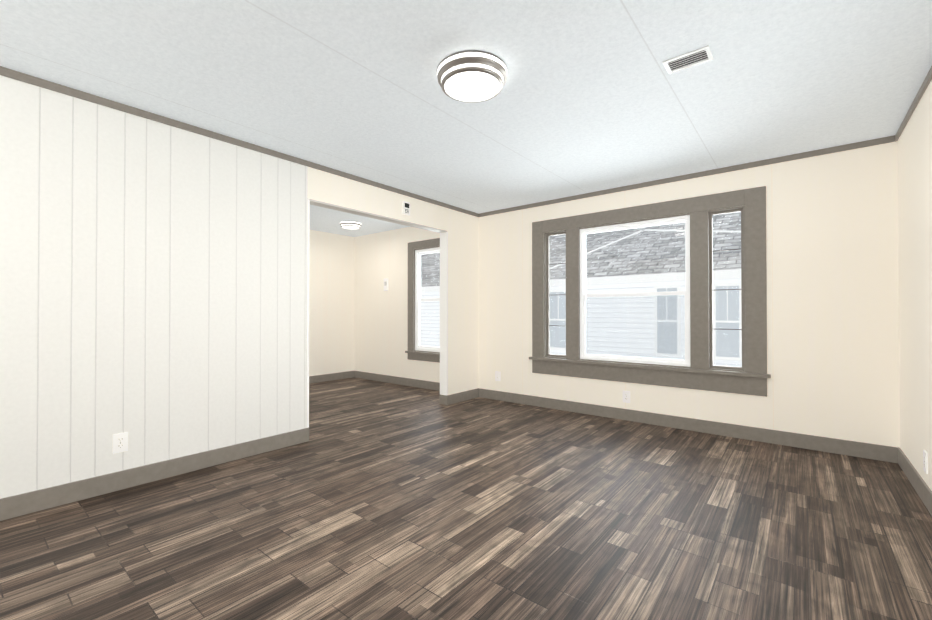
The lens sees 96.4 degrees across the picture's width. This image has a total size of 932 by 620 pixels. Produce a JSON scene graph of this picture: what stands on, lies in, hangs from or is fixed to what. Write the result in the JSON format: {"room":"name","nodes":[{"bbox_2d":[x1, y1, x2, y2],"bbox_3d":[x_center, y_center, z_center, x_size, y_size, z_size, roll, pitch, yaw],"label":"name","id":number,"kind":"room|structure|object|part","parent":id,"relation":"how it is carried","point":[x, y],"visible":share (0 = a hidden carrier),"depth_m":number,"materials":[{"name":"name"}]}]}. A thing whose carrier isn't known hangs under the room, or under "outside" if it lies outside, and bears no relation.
{"room":"empty living room","nodes":[
{"label":"empty living room","id":0,"kind":"room"},
{"bbox_2d":[0,75,307,498],"bbox_3d":[-2.501,-0.089,2.237,0.100,2.400,3.510,0,-1,39],"label":"wall","id":1,"kind":"structure","parent":0,"point":[153,289],"depth_m":2.65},
{"bbox_2d":[113,432,127,453],"bbox_3d":[-2.145,0.824,2.585,0.008,0.116,0.072,0,-1,39],"label":"outlet","id":2,"kind":"object","parent":1,"relation":"attached to","point":[120,442],"visible":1,"depth_m":2.58,"materials":[{"name":"white plastic"}]},
{"bbox_2d":[0,428,308,520],"bbox_3d":[-2.411,1.054,2.248,0.017,0.115,3.394,0,-1,39],"label":"baseboard","id":3,"kind":"structure","parent":1,"relation":"attached to","point":[34,501],"depth_m":2.64,"materials":[{"name":"grey wood"}]},
{"bbox_2d":[0,66,479,216],"bbox_3d":[-1.662,-1.258,3.195,0.017,0.045,5.840,0,-1,39],"label":"crown molding","id":4,"kind":"structure","parent":1,"relation":"attached to","point":[36,81],"depth_m":2.89,"materials":[{"name":"grey wood"}]},
{"bbox_2d":[307,199,447,427],"bbox_3d":[-0.832,0.031,4.307,0.112,1.965,1.810,0,-1,39],"label":"door frame","id":5,"kind":"structure","parent":1,"relation":"attached to","point":[443,299],"depth_m":4.96,"materials":[{"name":"beige wood"}]},
{"bbox_2d":[309,230,353,375],"bbox_3d":[-3.127,-0.060,5.715,0.100,2.400,3.740,0,-1,39],"label":"wall","id":6,"kind":"structure","parent":0,"point":[331,302],"depth_m":6.79,"materials":[{"name":"paint"}]},
{"bbox_2d":[309,371,351,383],"bbox_3d":[-3.050,1.082,5.708,0.017,0.115,3.640,0,-1,39],"label":"baseboard","id":7,"kind":"structure","parent":6,"relation":"attached to","point":[341,375],"depth_m":6.76,"materials":[{"name":"grey wood"}]},
{"bbox_2d":[308,167,446,230],"bbox_3d":[-0.832,-1.112,4.317,0.100,0.320,1.810,0,-1,39],"label":"lintel","id":8,"kind":"object","parent":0,"point":[327,187],"visible":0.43,"depth_m":4.10,"materials":[{"name":"beige paint"}]},
{"bbox_2d":[402,201,409,214],"bbox_3d":[-0.640,-1.086,4.451,0.030,0.130,0.090,0,-1,39],"label":"box","id":9,"kind":"object","parent":8,"relation":"attached to","point":[405,208],"visible":0.98,"depth_m":4.43,"materials":[{"name":"white plastic"}]},
{"bbox_2d":[447,208,478,394],"bbox_3d":[-0.069,-0.064,5.254,0.100,2.400,0.620,0,-1,39],"label":"wall","id":10,"kind":"structure","parent":0,"point":[463,314],"depth_m":5.21,"materials":[{"name":"beige paint"}]},
{"bbox_2d":[439,394,443,404],"bbox_3d":[-0.126,1.079,5.268,0.017,0.115,0.614,0,-1,39],"label":"baseboard","id":11,"kind":"structure","parent":10,"relation":"attached to","point":[441,397],"depth_m":5.01,"materials":[{"name":"grey wood"}]},
{"bbox_2d":[444,388,479,404],"bbox_3d":[-0.035,1.078,5.195,0.017,0.115,0.614,0,-1,39],"label":"baseboard","id":12,"kind":"structure","parent":10,"relation":"attached to","point":[470,394],"depth_m":5.16,"materials":[{"name":"grey wood"}]},
{"bbox_2d":[0,377,931,619],"bbox_3d":[-1.208,1.166,2.809,6.724,0.100,6.040,0,-1,39],"label":"floor","id":13,"kind":"structure","parent":0,"point":[373,500],"depth_m":2.10,"materials":[{"name":"brown wood"}]},
{"bbox_2d":[0,0,931,236],"bbox_3d":[-1.208,-1.334,2.829,6.724,0.100,6.040,0,-1,39],"label":"ceiling","id":14,"kind":"structure","parent":0,"point":[593,96],"depth_m":2.32,"materials":[{"name":"white paint"}]},
{"bbox_2d":[340,221,360,228],"bbox_3d":[-1.664,-1.219,6.010,0.301,0.078,0.301,0,-1,39],"label":"light","id":15,"kind":"object","parent":14,"relation":"attached to","point":[350,224],"visible":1,"depth_m":5.92,"materials":[{"name":"white metal"}]},
{"bbox_2d":[437,50,506,102],"bbox_3d":[0.033,-1.240,2.252,0.376,0.098,0.376,0,-1,39],"label":"flush light","id":16,"kind":"object","parent":14,"relation":"attached to","point":[471,76],"visible":1,"depth_m":2.16,"materials":[{"name":"white glass"}]},
{"bbox_2d":[662,45,712,73],"bbox_3d":[1.143,-1.285,2.147,0.210,0.008,0.135,0,-1,39],"label":"ceiling vent","id":17,"kind":"object","parent":14,"relation":"in","point":[689,59],"visible":1,"depth_m":2.14,"materials":[{"name":"white metal"}]},
{"bbox_2d":[354,141,899,447],"bbox_3d":[0.656,-0.065,5.131,6.724,2.400,0.100,0,-1,39],"label":"wall","id":18,"kind":"structure","parent":0,"point":[832,260],"depth_m":3.47,"materials":[{"name":"beige paint"}]},
{"bbox_2d":[384,278,387,290],"bbox_3d":[-1.269,-0.403,6.605,0.084,0.190,0.026,0,-1,39],"label":"light switch","id":19,"kind":"object","parent":18,"relation":"attached to","point":[386,284],"visible":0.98,"depth_m":6.58,"materials":[{"name":"white plastic"}]},
{"bbox_2d":[352,371,439,390],"bbox_3d":[-0.908,1.087,6.307,2.540,0.115,0.017,0,-1,39],"label":"baseboard","id":20,"kind":"structure","parent":18,"relation":"attached to","point":[424,384],"depth_m":6.41,"materials":[{"name":"grey wood"}]},
{"bbox_2d":[405,238,439,362],"bbox_3d":[-0.490,-0.138,6.024,0.980,1.760,0.150,0,-1,39],"label":"room window","id":21,"kind":"structure","parent":18,"relation":"in","point":[418,285],"depth_m":6.21,"materials":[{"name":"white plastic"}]},
{"bbox_2d":[495,371,499,380],"bbox_3d":[0.403,0.836,5.259,0.072,0.116,0.008,0,-1,39],"label":"outlet","id":22,"kind":"object","parent":18,"relation":"attached to","point":[497,376],"visible":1,"depth_m":5.26,"materials":[{"name":"white plastic"}]},
{"bbox_2d":[623,391,629,402],"bbox_3d":[1.641,0.888,4.260,0.072,0.116,0.008,0,-1,39],"label":"outlet","id":23,"kind":"object","parent":18,"relation":"attached to","point":[626,396],"visible":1,"depth_m":4.26,"materials":[{"name":"white plastic"}]},
{"bbox_2d":[529,186,770,396],"bbox_3d":[1.689,-0.155,4.265,2.310,1.785,0.155,0,-1,39],"label":"window","id":24,"kind":"structure","parent":18,"relation":"in","point":[584,295],"depth_m":3.99,"materials":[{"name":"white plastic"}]},
{"bbox_3d":[1.709,-0.179,4.290,1.100,1.431,0.070,0,-1,39],"label":"frame","id":25,"kind":"part","parent":24,"relation":"part of","materials":[{"name":"white plastic"}]},
{"bbox_3d":[1.712,-0.179,4.294,1.936,1.431,0.030,0,-1,39],"label":"main window sidelight sash","id":26,"kind":"part","parent":24,"relation":"part of","materials":[{"name":"glass"}]},
{"bbox_2d":[480,388,891,461],"bbox_3d":[1.643,1.070,4.254,3.810,0.115,0.014,0,-1,39],"label":"baseboard","id":27,"kind":"structure","parent":18,"relation":"attached to","point":[818,443],"depth_m":3.76,"materials":[{"name":"grey wood"}]},
{"bbox_2d":[480,136,891,216],"bbox_3d":[1.666,-1.250,4.254,3.810,0.045,0.014,0,-1,39],"label":"crown molding","id":28,"kind":"structure","parent":18,"relation":"attached to","point":[888,139],"depth_m":3.78,"materials":[{"name":"grey wood"}]},
{"bbox_2d":[897,80,931,490],"bbox_3d":[1.339,-0.101,0.702,0.100,2.400,5.940,0,-1,39],"label":"wall","id":29,"kind":"structure","parent":0,"point":[914,141],"depth_m":2.58,"materials":[{"name":"paint"}]},
{"bbox_2d":[892,447,931,515],"bbox_3d":[1.325,1.042,0.768,0.017,0.115,5.840,0,-1,39],"label":"baseboard","id":30,"kind":"structure","parent":29,"relation":"attached to","point":[922,489],"depth_m":2.60,"materials":[{"name":"grey wood"}]},
{"bbox_2d":[892,66,931,141],"bbox_3d":[1.327,-1.278,0.786,0.014,0.045,5.840,0,-1,39],"label":"crown molding","id":31,"kind":"structure","parent":29,"relation":"attached to","point":[928,78],"depth_m":2.55,"materials":[{"name":"grey wood"}]},
{"bbox_2d":[923,450,927,473],"bbox_3d":[2.640,0.873,2.394,0.008,0.116,0.072,0,-1,39],"label":"outlet","id":32,"kind":"object","parent":29,"relation":"attached to","point":[925,455],"visible":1,"depth_m":2.38,"materials":[{"name":"white plastic"}]},
{"label":"outside","id":33,"kind":"structure","parent":0,"visible":0},
{"label":"ground","id":34,"kind":"structure","parent":33,"visible":0},
{"bbox_2d":[420,212,741,366],"bbox_3d":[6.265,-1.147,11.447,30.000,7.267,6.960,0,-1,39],"label":"window glass","id":35,"kind":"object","parent":34,"relation":"on","point":[623,237],"depth_m":9.64,"materials":[{"name":"clear glass"}]}
]}

